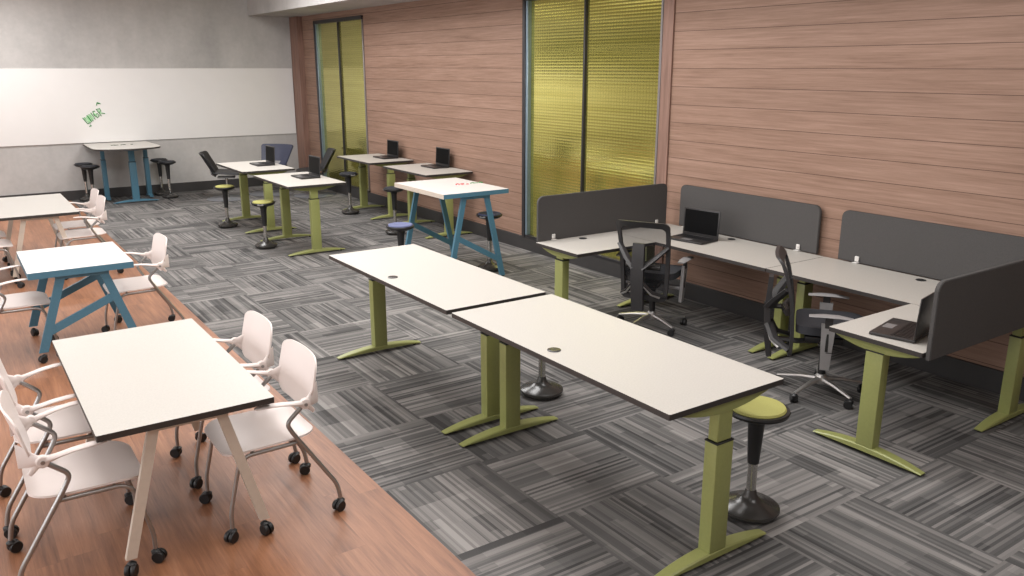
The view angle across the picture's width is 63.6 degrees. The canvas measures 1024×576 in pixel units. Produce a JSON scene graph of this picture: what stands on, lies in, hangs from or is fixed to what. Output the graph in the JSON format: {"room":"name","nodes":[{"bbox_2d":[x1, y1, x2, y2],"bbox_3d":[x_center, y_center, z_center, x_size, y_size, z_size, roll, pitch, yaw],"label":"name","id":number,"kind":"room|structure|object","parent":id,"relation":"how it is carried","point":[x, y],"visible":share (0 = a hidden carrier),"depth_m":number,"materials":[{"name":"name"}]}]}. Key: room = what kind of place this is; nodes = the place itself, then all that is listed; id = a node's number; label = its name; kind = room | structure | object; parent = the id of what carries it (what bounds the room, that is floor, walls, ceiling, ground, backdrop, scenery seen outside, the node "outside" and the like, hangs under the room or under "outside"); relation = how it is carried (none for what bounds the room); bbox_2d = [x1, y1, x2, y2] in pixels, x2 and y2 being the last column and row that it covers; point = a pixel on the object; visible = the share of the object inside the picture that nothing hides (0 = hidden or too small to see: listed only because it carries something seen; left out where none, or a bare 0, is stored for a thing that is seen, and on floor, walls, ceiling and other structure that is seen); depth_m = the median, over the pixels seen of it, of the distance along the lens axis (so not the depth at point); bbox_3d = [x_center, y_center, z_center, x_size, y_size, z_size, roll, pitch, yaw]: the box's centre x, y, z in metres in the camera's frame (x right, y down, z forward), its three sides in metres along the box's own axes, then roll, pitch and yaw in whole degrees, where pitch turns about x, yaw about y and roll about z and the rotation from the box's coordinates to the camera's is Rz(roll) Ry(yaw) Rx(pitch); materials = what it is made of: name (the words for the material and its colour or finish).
{"room":"open-plan office","nodes":[
{"label":"open-plan office","id":0,"kind":"room"},
{"bbox_2d":[0,0,298,195],"bbox_3d":[-8.636,-3.231,13.589,10.930,3.750,0.200,-10,18,-33],"label":"wall","id":1,"kind":"structure","parent":0,"point":[34,34],"depth_m":14.65,"materials":[{"name":"grey paint"}]},
{"bbox_2d":[0,177,273,200],"bbox_3d":[-8.585,-1.476,13.955,10.500,0.170,0.024,-10,18,-33],"label":"baseboard","id":2,"kind":"structure","parent":1,"relation":"attached to","point":[199,185],"depth_m":15.27,"materials":[{"name":"black rubber"}]},
{"bbox_2d":[0,68,295,146],"bbox_3d":[-8.619,-2.946,13.530,10.410,1.260,0.034,-10,18,-33],"label":"whiteboard","id":3,"kind":"object","parent":1,"relation":"attached to","point":[90,105],"visible":1,"depth_m":14.82,"materials":[{"name":"plastic"}]},
{"bbox_2d":[301,0,521,234],"bbox_3d":[-1.958,-3.165,13.342,0.200,3.750,7.770,-10,18,-33],"label":"wall","id":4,"kind":"structure","parent":0,"point":[439,73],"depth_m":11.69,"materials":[{"name":"brown wood"}]},
{"bbox_2d":[289,16,309,167],"bbox_3d":[-4.163,-3.744,16.235,0.109,3.024,0.400,-10,18,-33],"label":"trim","id":5,"kind":"structure","parent":4,"relation":"attached to","point":[295,23],"depth_m":16.11,"materials":[{"name":"brown wood"}]},
{"bbox_2d":[0,185,1023,575],"bbox_3d":[-3.240,0.622,6.465,10.530,0.008,18.900,-10,18,-33],"label":"floor","id":6,"kind":"structure","parent":0,"point":[610,486],"depth_m":4.97,"materials":[{"name":"grey carpet"}]},
{"bbox_2d":[0,231,13,276],"bbox_3d":[-5.949,-0.551,9.186,0.630,0.850,0.594,-10,18,-33],"label":"chair","id":7,"kind":"object","parent":6,"relation":"on","point":[2,233],"visible":0.66,"depth_m":9.23,"materials":[{"name":"white plastic"}]},
{"bbox_2d":[0,239,24,287],"bbox_3d":[-5.582,-0.422,8.703,0.630,0.850,0.594,-10,18,-33],"label":"chair","id":8,"kind":"object","parent":6,"relation":"on","point":[5,243],"visible":0.88,"depth_m":8.75,"materials":[{"name":"white plastic"}]},
{"bbox_2d":[0,265,58,356],"bbox_3d":[-4.009,0.140,6.606,0.630,0.850,0.594,-10,18,-33],"label":"chair","id":9,"kind":"object","parent":6,"relation":"on","point":[31,298],"visible":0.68,"depth_m":6.63,"materials":[{"name":"white plastic"}]},
{"bbox_2d":[0,193,79,283],"bbox_3d":[-5.514,-0.598,9.576,0.760,0.740,1.630,-10,18,-33],"label":"trestle table","id":10,"kind":"object","parent":6,"relation":"on","point":[48,206],"visible":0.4,"depth_m":9.17,"materials":[{"name":"warm white laminate"},{"name":"beige painted metal"},{"name":"black rubber"}]},
{"bbox_2d":[0,359,133,538],"bbox_3d":[-2.406,0.741,4.365,0.630,0.850,0.594,-10,18,-33],"label":"chair","id":11,"kind":"object","parent":6,"relation":"on","point":[70,421],"visible":0.47,"depth_m":4.30,"materials":[{"name":"white plastic"}]},
{"bbox_2d":[16,242,136,363],"bbox_3d":[-3.669,0.092,6.997,0.786,0.740,0.960,-10,18,-33],"label":"trestle table","id":12,"kind":"object","parent":6,"relation":"on","point":[94,261],"visible":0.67,"depth_m":6.70,"materials":[{"name":"laminate"}]},
{"bbox_2d":[53,188,105,246],"bbox_3d":[-5.175,-0.735,9.874,0.630,0.850,0.594,-10,18,-33],"label":"chair","id":13,"kind":"object","parent":6,"relation":"on","point":[91,204],"visible":0.45,"depth_m":9.94,"materials":[{"name":"white plastic"}]},
{"bbox_2d":[73,162,92,201],"bbox_3d":[-7.445,-1.850,14.403,0.299,0.658,0.299,-12,19,-38],"label":"stool","id":14,"kind":"object","parent":6,"relation":"on","point":[86,197],"visible":0.78,"depth_m":14.36,"materials":[{"name":"grey plastic"}]},
{"bbox_2d":[75,162,90,164],"bbox_3d":[-7.445,-2.157,14.320,0.263,0.022,0.263,-12,19,-38],"label":"seat cushion","id":15,"kind":"object","parent":14,"relation":"on","point":[83,163],"depth_m":14.28,"materials":[{"name":"black fabric"}]},
{"bbox_2d":[0,390,166,575],"bbox_3d":[-2.036,0.879,3.849,0.630,0.850,0.594,-10,18,-33],"label":"chair","id":16,"kind":"object","parent":6,"relation":"on","point":[88,465],"visible":0.91,"depth_m":3.80,"materials":[{"name":"white plastic"}]},
{"bbox_2d":[80,165,99,201],"bbox_3d":[-7.152,-1.758,14.058,0.299,0.658,0.299,-1,15,-4],"label":"stool","id":17,"kind":"object","parent":6,"relation":"on","point":[89,168],"visible":0.57,"depth_m":13.98,"materials":[{"name":"grey plastic"}]},
{"bbox_2d":[81,165,97,166],"bbox_3d":[-7.152,-2.065,13.976,0.263,0.022,0.263,-1,15,-4],"label":"seat cushion","id":18,"kind":"object","parent":17,"relation":"on","point":[83,165],"depth_m":13.95,"materials":[{"name":"black fabric"}]},
{"bbox_2d":[57,195,123,279],"bbox_3d":[-4.832,-0.592,9.339,0.630,0.850,0.594,-10,18,-33],"label":"chair","id":19,"kind":"object","parent":6,"relation":"on","point":[100,215],"visible":0.69,"depth_m":9.34,"materials":[{"name":"white plastic"}]},
{"bbox_2d":[83,141,160,203],"bbox_3d":[-6.672,-1.976,14.255,1.070,0.980,1.445,-10,18,-33],"label":"table","id":20,"kind":"object","parent":6,"relation":"on","point":[130,147],"visible":0.98,"depth_m":14.25,"materials":[{"name":"blue metal"}]},
{"bbox_2d":[101,233,184,331],"bbox_3d":[-3.234,-0.010,7.166,0.630,0.850,0.594,-10,18,-33],"label":"chair","id":21,"kind":"object","parent":6,"relation":"on","point":[157,255],"visible":0.79,"depth_m":7.18,"materials":[{"name":"white plastic"}]},
{"bbox_2d":[150,158,167,194],"bbox_3d":[-6.422,-2.031,15.080,0.299,0.658,0.299,5,16,18],"label":"stool","id":22,"kind":"object","parent":6,"relation":"on","point":[162,191],"visible":0.8,"depth_m":15.04,"materials":[{"name":"grey plastic"}]},
{"bbox_2d":[52,318,273,575],"bbox_3d":[-1.902,0.771,4.464,0.780,0.740,1.555,-10,18,-33],"label":"trestle table","id":23,"kind":"object","parent":6,"relation":"on","point":[150,379],"visible":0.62,"depth_m":4.11,"materials":[{"name":"warm white laminate"},{"name":"beige painted metal"},{"name":"black rubber"}]},
{"bbox_2d":[158,160,178,197],"bbox_3d":[-6.129,-1.939,14.735,0.299,0.658,0.299,-5,16,-17],"label":"stool","id":24,"kind":"object","parent":6,"relation":"on","point":[167,163],"visible":1,"depth_m":14.69,"materials":[{"name":"grey plastic"}]},
{"bbox_2d":[159,160,174,162],"bbox_3d":[-6.129,-2.246,14.653,0.263,0.022,0.263,-5,16,-17],"label":"seat cushion","id":25,"kind":"object","parent":24,"relation":"on","point":[164,161],"depth_m":14.59,"materials":[{"name":"black fabric"}]},
{"bbox_2d":[199,151,249,201],"bbox_3d":[-5.093,-1.998,14.625,0.797,0.829,0.740,-4,15,-14],"label":"lounge chair","id":26,"kind":"object","parent":6,"relation":"on","point":[214,171],"visible":0.81,"depth_m":14.61,"materials":[{"name":"black fabric"}]},
{"bbox_2d":[214,185,237,227],"bbox_3d":[-4.167,-1.190,12.035,0.299,0.608,0.299,-3,15,-13],"label":"stool","id":27,"kind":"object","parent":6,"relation":"on","point":[227,223],"visible":1,"depth_m":11.99,"materials":[{"name":"grey plastic"}]},
{"bbox_2d":[215,185,233,187],"bbox_3d":[-4.167,-1.473,11.959,0.263,0.022,0.263,-3,15,-13],"label":"seat cushion","id":28,"kind":"object","parent":27,"relation":"on","point":[218,186],"depth_m":11.91,"materials":[{"name":"fabric"}]},
{"bbox_2d":[170,311,300,488],"bbox_3d":[-1.662,0.615,4.834,0.630,0.850,0.594,-10,18,-33],"label":"chair","id":29,"kind":"object","parent":6,"relation":"on","point":[255,341],"visible":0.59,"depth_m":4.88,"materials":[{"name":"white plastic"}]},
{"bbox_2d":[216,160,296,233],"bbox_3d":[-3.759,-1.358,12.142,0.750,0.880,1.300,-10,18,-33],"label":"table","id":30,"kind":"object","parent":6,"relation":"on","point":[244,168],"visible":0.79,"depth_m":11.81,"materials":[{"name":"white laminate"}]},
{"bbox_2d":[249,145,274,165],"bbox_3d":[-3.671,-1.945,12.109,0.271,0.267,0.390,-10,18,-33],"label":"laptop","id":31,"kind":"object","parent":30,"relation":"on","point":[270,150],"visible":1,"depth_m":12.12,"materials":[{"name":"black plastic"}]},
{"bbox_2d":[251,200,277,248],"bbox_3d":[-3.194,-0.820,10.654,0.299,0.608,0.299,-1,15,-3],"label":"stool","id":32,"kind":"object","parent":6,"relation":"on","point":[266,243],"visible":1,"depth_m":10.61,"materials":[{"name":"grey plastic"}]},
{"bbox_2d":[252,200,272,203],"bbox_3d":[-3.194,-1.103,10.578,0.263,0.022,0.263,-1,15,-3],"label":"seat cushion","id":33,"kind":"object","parent":32,"relation":"on","point":[257,201],"depth_m":10.53,"materials":[{"name":"fabric"}]},
{"bbox_2d":[249,144,292,195],"bbox_3d":[-4.458,-2.184,15.225,0.814,0.879,0.797,4,16,15],"label":"lounge chair","id":34,"kind":"object","parent":6,"relation":"on","point":[282,151],"visible":0.37,"depth_m":15.38,"materials":[{"name":"blue fabric"}]},
{"bbox_2d":[199,339,345,543],"bbox_3d":[-1.287,0.755,4.309,0.630,0.850,0.594,-10,18,-33],"label":"chair","id":35,"kind":"object","parent":6,"relation":"on","point":[271,424],"visible":0.97,"depth_m":4.30,"materials":[{"name":"white plastic"}]},
{"bbox_2d":[253,172,345,256],"bbox_3d":[-2.754,-0.981,10.734,0.760,0.880,1.320,-10,18,-33],"label":"table","id":36,"kind":"object","parent":6,"relation":"on","point":[286,182],"visible":0.87,"depth_m":10.37,"materials":[{"name":"white laminate"}]},
{"bbox_2d":[291,155,320,178],"bbox_3d":[-2.689,-1.577,10.733,0.271,0.267,0.390,-10,18,-33],"label":"laptop","id":37,"kind":"object","parent":36,"relation":"on","point":[314,161],"visible":1,"depth_m":10.76,"materials":[{"name":"black plastic"}]},
{"bbox_2d":[294,148,335,197],"bbox_3d":[-3.584,-2.103,15.018,0.797,0.829,0.740,-5,16,-19],"label":"lounge chair","id":38,"kind":"object","parent":6,"relation":"on","point":[330,152],"visible":0.75,"depth_m":15.06,"materials":[{"name":"black fabric"}]},
{"bbox_2d":[339,172,358,214],"bbox_3d":[-2.586,-1.510,13.133,0.299,0.658,0.299,-12,19,-37],"label":"stool","id":39,"kind":"object","parent":6,"relation":"on","point":[350,210],"visible":1,"depth_m":13.09,"materials":[{"name":"grey plastic"}]},
{"bbox_2d":[340,172,356,173],"bbox_3d":[-2.586,-1.817,13.051,0.263,0.022,0.263,-12,19,-37],"label":"seat cushion","id":40,"kind":"object","parent":39,"relation":"on","point":[341,172],"depth_m":13.04,"materials":[{"name":"black fabric"}]},
{"bbox_2d":[337,153,413,219],"bbox_3d":[-2.170,-1.630,13.158,0.760,0.880,1.240,-10,18,-33],"label":"table","id":41,"kind":"object","parent":6,"relation":"on","point":[363,159],"visible":0.73,"depth_m":12.87,"materials":[{"name":"white laminate"}]},
{"bbox_2d":[373,139,398,158],"bbox_3d":[-1.996,-2.192,13.030,0.271,0.267,0.390,-10,18,-33],"label":"laptop","id":42,"kind":"object","parent":41,"relation":"on","point":[392,146],"visible":1,"depth_m":13.06,"materials":[{"name":"black plastic"}]},
{"bbox_2d":[383,186,403,234],"bbox_3d":[-1.641,-1.081,11.534,0.299,0.658,0.299,-2,15,-7],"label":"stool","id":43,"kind":"object","parent":6,"relation":"on","point":[393,190],"visible":0.7,"depth_m":11.47,"materials":[{"name":"grey plastic"}]},
{"bbox_2d":[384,186,399,189],"bbox_3d":[-1.641,-1.389,11.452,0.263,0.022,0.263,-2,15,-7],"label":"seat cushion","id":44,"kind":"object","parent":43,"relation":"on","point":[388,187],"depth_m":11.35,"materials":[{"name":"black fabric"}]},
{"bbox_2d":[386,222,414,245],"bbox_3d":[-1.178,-0.353,8.795,0.299,0.668,0.299,2,15,7],"label":"stool","id":45,"kind":"object","parent":6,"relation":"on","point":[400,228],"visible":0.56,"depth_m":8.69,"materials":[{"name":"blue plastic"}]},
{"bbox_2d":[388,222,412,227],"bbox_3d":[-1.178,-0.665,8.711,0.263,0.022,0.263,2,15,7],"label":"seat cushion","id":46,"kind":"object","parent":45,"relation":"on","point":[396,224],"depth_m":8.68,"materials":[{"name":"blue fabric"}]},
{"bbox_2d":[383,163,472,238],"bbox_3d":[-1.198,-1.263,11.787,0.760,0.880,1.280,-10,18,-33],"label":"table","id":47,"kind":"object","parent":6,"relation":"on","point":[411,170],"visible":0.61,"depth_m":11.47,"materials":[{"name":"white laminate"}]},
{"bbox_2d":[421,147,449,168],"bbox_3d":[-1.101,-1.867,11.819,0.271,0.267,0.390,-10,18,-33],"label":"laptop","id":48,"kind":"object","parent":47,"relation":"on","point":[442,154],"visible":1,"depth_m":11.85,"materials":[{"name":"black plastic"}]},
{"bbox_2d":[329,244,545,433],"bbox_3d":[-0.606,0.293,6.027,0.750,0.854,1.835,-10,18,-33],"label":"table","id":49,"kind":"object","parent":6,"relation":"on","point":[445,284],"visible":0.86,"depth_m":5.68,"materials":[{"name":"white laminate"}]},
{"bbox_2d":[394,178,508,275],"bbox_3d":[-0.679,-0.679,9.388,0.856,0.992,1.140,-10,18,-33],"label":"table","id":50,"kind":"object","parent":6,"relation":"on","point":[446,188],"visible":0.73,"depth_m":9.11,"materials":[{"name":"white gloss laminate"},{"name":"blue painted metal"}]},
{"bbox_2d":[476,211,501,271],"bbox_3d":[-0.258,-0.531,9.462,0.299,0.668,0.299,9,17,30],"label":"stool","id":51,"kind":"object","parent":6,"relation":"on","point":[490,266],"visible":0.79,"depth_m":9.42,"materials":[{"name":"grey plastic"}]},
{"bbox_2d":[478,211,500,215],"bbox_3d":[-0.258,-0.844,9.379,0.263,0.022,0.263,9,17,30],"label":"seat cushion","id":52,"kind":"object","parent":51,"relation":"on","point":[484,213],"depth_m":9.34,"materials":[{"name":"black fabric"}]},
{"bbox_2d":[520,359,562,399],"bbox_3d":[0.214,0.468,5.848,0.324,0.608,0.324,-4,15,-14],"label":"stool","id":53,"kind":"object","parent":6,"relation":"on","point":[541,388],"visible":0.4,"depth_m":5.85,"materials":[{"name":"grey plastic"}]},
{"bbox_2d":[536,232,653,299],"bbox_3d":[0.756,-0.058,7.548,0.904,0.744,0.600,-10,18,-33],"label":"desk","id":54,"kind":"object","parent":6,"relation":"on","point":[565,249],"visible":0.64,"depth_m":7.29,"materials":[{"name":"white laminate"}]},
{"bbox_2d":[537,183,666,241],"bbox_3d":[0.900,-0.710,7.848,1.600,0.450,0.069,-10,18,-33],"label":"privacy screen","id":55,"kind":"object","parent":54,"relation":"attached to","point":[559,216],"visible":0.82,"depth_m":7.78,"materials":[{"name":"grey fabric"}]},
{"bbox_2d":[452,294,783,575],"bbox_3d":[0.462,0.696,4.523,0.753,0.854,1.820,-10,18,-33],"label":"table","id":56,"kind":"object","parent":6,"relation":"on","point":[669,378],"visible":1,"depth_m":4.09,"materials":[{"name":"white laminate"}]},
{"bbox_2d":[616,219,693,336],"bbox_3d":[1.228,-0.133,7.296,0.663,1.020,0.755,8,17,28],"label":"office chair","id":57,"kind":"object","parent":6,"relation":"on","point":[645,276],"visible":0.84,"depth_m":7.05,"materials":[{"name":"metal"}]},
{"bbox_2d":[612,224,823,352],"bbox_3d":[1.792,-0.050,7.518,0.762,0.744,1.822,-10,18,-33],"label":"desk","id":58,"kind":"object","parent":6,"relation":"on","point":[741,252],"visible":0.4,"depth_m":7.01,"materials":[{"name":"white laminate"}]},
{"bbox_2d":[671,207,720,244],"bbox_3d":[1.652,-0.571,7.519,0.271,0.267,0.390,-13,20,-41],"label":"laptop","id":59,"kind":"object","parent":58,"relation":"on","point":[700,226],"visible":0.98,"depth_m":7.56,"materials":[{"name":"black plastic"}]},
{"bbox_2d":[679,185,821,253],"bbox_3d":[2.113,-0.654,7.553,0.069,0.410,1.600,-10,18,-33],"label":"privacy screen","id":60,"kind":"object","parent":58,"relation":"attached to","point":[794,225],"visible":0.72,"depth_m":7.39,"materials":[{"name":"grey fabric"}]},
{"bbox_2d":[728,396,790,523],"bbox_3d":[1.251,0.889,4.275,0.324,0.608,0.324,7,17,25],"label":"stool","id":61,"kind":"object","parent":6,"relation":"on","point":[749,506],"visible":0.87,"depth_m":4.23,"materials":[{"name":"grey plastic"}]},
{"bbox_2d":[733,396,786,418],"bbox_3d":[1.251,0.606,4.199,0.285,0.022,0.285,7,17,25],"label":"seat cushion","id":62,"kind":"object","parent":61,"relation":"on","point":[761,407],"depth_m":4.15,"materials":[{"name":"fabric"}]},
{"bbox_2d":[763,245,862,409],"bbox_3d":[2.164,0.256,5.845,0.755,1.020,0.663,5,16,18],"label":"office chair","id":63,"kind":"object","parent":6,"relation":"on","point":[814,324],"visible":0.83,"depth_m":5.82,"materials":[{"name":"grey plastic"}]},
{"bbox_2d":[813,304,928,475],"bbox_3d":[2.472,0.591,5.136,0.894,0.740,0.720,-10,18,-33],"label":"desk","id":64,"kind":"object","parent":6,"relation":"on","point":[879,349],"visible":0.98,"depth_m":4.91,"materials":[{"name":"white laminate"}]},
{"bbox_2d":[869,292,933,342],"bbox_3d":[2.343,0.132,4.896,0.271,0.267,0.390,14,20,42],"label":"laptop","id":65,"kind":"object","parent":64,"relation":"on","point":[894,328],"visible":0.93,"depth_m":4.81,"materials":[{"name":"black plastic"}]},
{"bbox_2d":[766,257,1023,431],"bbox_3d":[2.818,0.338,6.071,0.762,0.744,1.797,-10,18,-33],"label":"desk","id":66,"kind":"object","parent":6,"relation":"on","point":[899,288],"visible":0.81,"depth_m":6.04,"materials":[{"name":"white laminate"}]},
{"bbox_2d":[838,210,1023,279],"bbox_3d":[3.133,-0.268,6.115,0.069,0.410,1.600,-10,18,-33],"label":"privacy screen","id":67,"kind":"object","parent":66,"relation":"attached to","point":[920,248],"visible":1,"depth_m":6.20,"materials":[{"name":"grey fabric"}]},
{"bbox_2d":[925,259,1023,360],"bbox_3d":[2.946,0.063,4.962,1.600,0.450,0.069,-10,18,-33],"label":"privacy screen","id":68,"kind":"object","parent":66,"relation":"attached to","point":[973,308],"visible":1,"depth_m":4.73,"materials":[{"name":"grey fabric"}]},
{"bbox_2d":[663,0,1023,376],"bbox_3d":[4.051,-0.895,4.867,0.200,3.750,8.760,-10,18,-33],"label":"wall","id":69,"kind":"structure","parent":0,"point":[907,109],"depth_m":6.58,"materials":[{"name":"brown wood"}]},
{"bbox_2d":[247,0,418,16],"bbox_3d":[0.733,-3.442,8.193,0.900,0.546,18.900,-10,18,-33],"label":"ceiling","id":70,"kind":"structure","parent":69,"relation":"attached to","point":[270,8],"depth_m":13.85,"materials":[{"name":"white paint"}]},
{"bbox_2d":[655,0,675,252],"bbox_3d":[1.528,-1.614,8.287,0.020,3.024,0.140,-10,18,-33],"label":"trim","id":71,"kind":"structure","parent":69,"relation":"attached to","point":[669,5],"depth_m":8.18,"materials":[{"name":"brown wood"}]},
{"bbox_2d":[327,185,1023,401],"bbox_3d":[1.094,-0.232,9.309,0.024,0.170,18.900,-10,18,-33],"label":"baseboard","id":72,"kind":"structure","parent":69,"relation":"attached to","point":[959,370],"depth_m":8.02,"materials":[{"name":"black rubber"}]},
{"bbox_3d":[-2.964,-1.816,15.224,0.200,0.170,2.110,-10,18,-33],"label":"wall","id":73,"kind":"structure","parent":0,"visible":0},
{"bbox_2d":[313,15,370,191],"bbox_3d":[-3.047,-3.294,14.770,0.080,2.920,2.110,-10,18,-33],"label":"window","id":74,"kind":"structure","parent":73,"relation":"in","point":[338,42],"depth_m":14.76,"materials":[{"name":"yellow glass"}]},
{"bbox_3d":[0.907,-0.354,9.765,0.200,0.170,2.370,-10,18,-33],"label":"wall","id":75,"kind":"structure","parent":0,"visible":0},
{"bbox_2d":[522,0,663,262],"bbox_3d":[0.824,-1.831,9.310,0.080,2.920,2.370,-10,18,-33],"label":"window","id":76,"kind":"structure","parent":75,"relation":"in","point":[591,69],"depth_m":9.23,"materials":[{"name":"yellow glass"}]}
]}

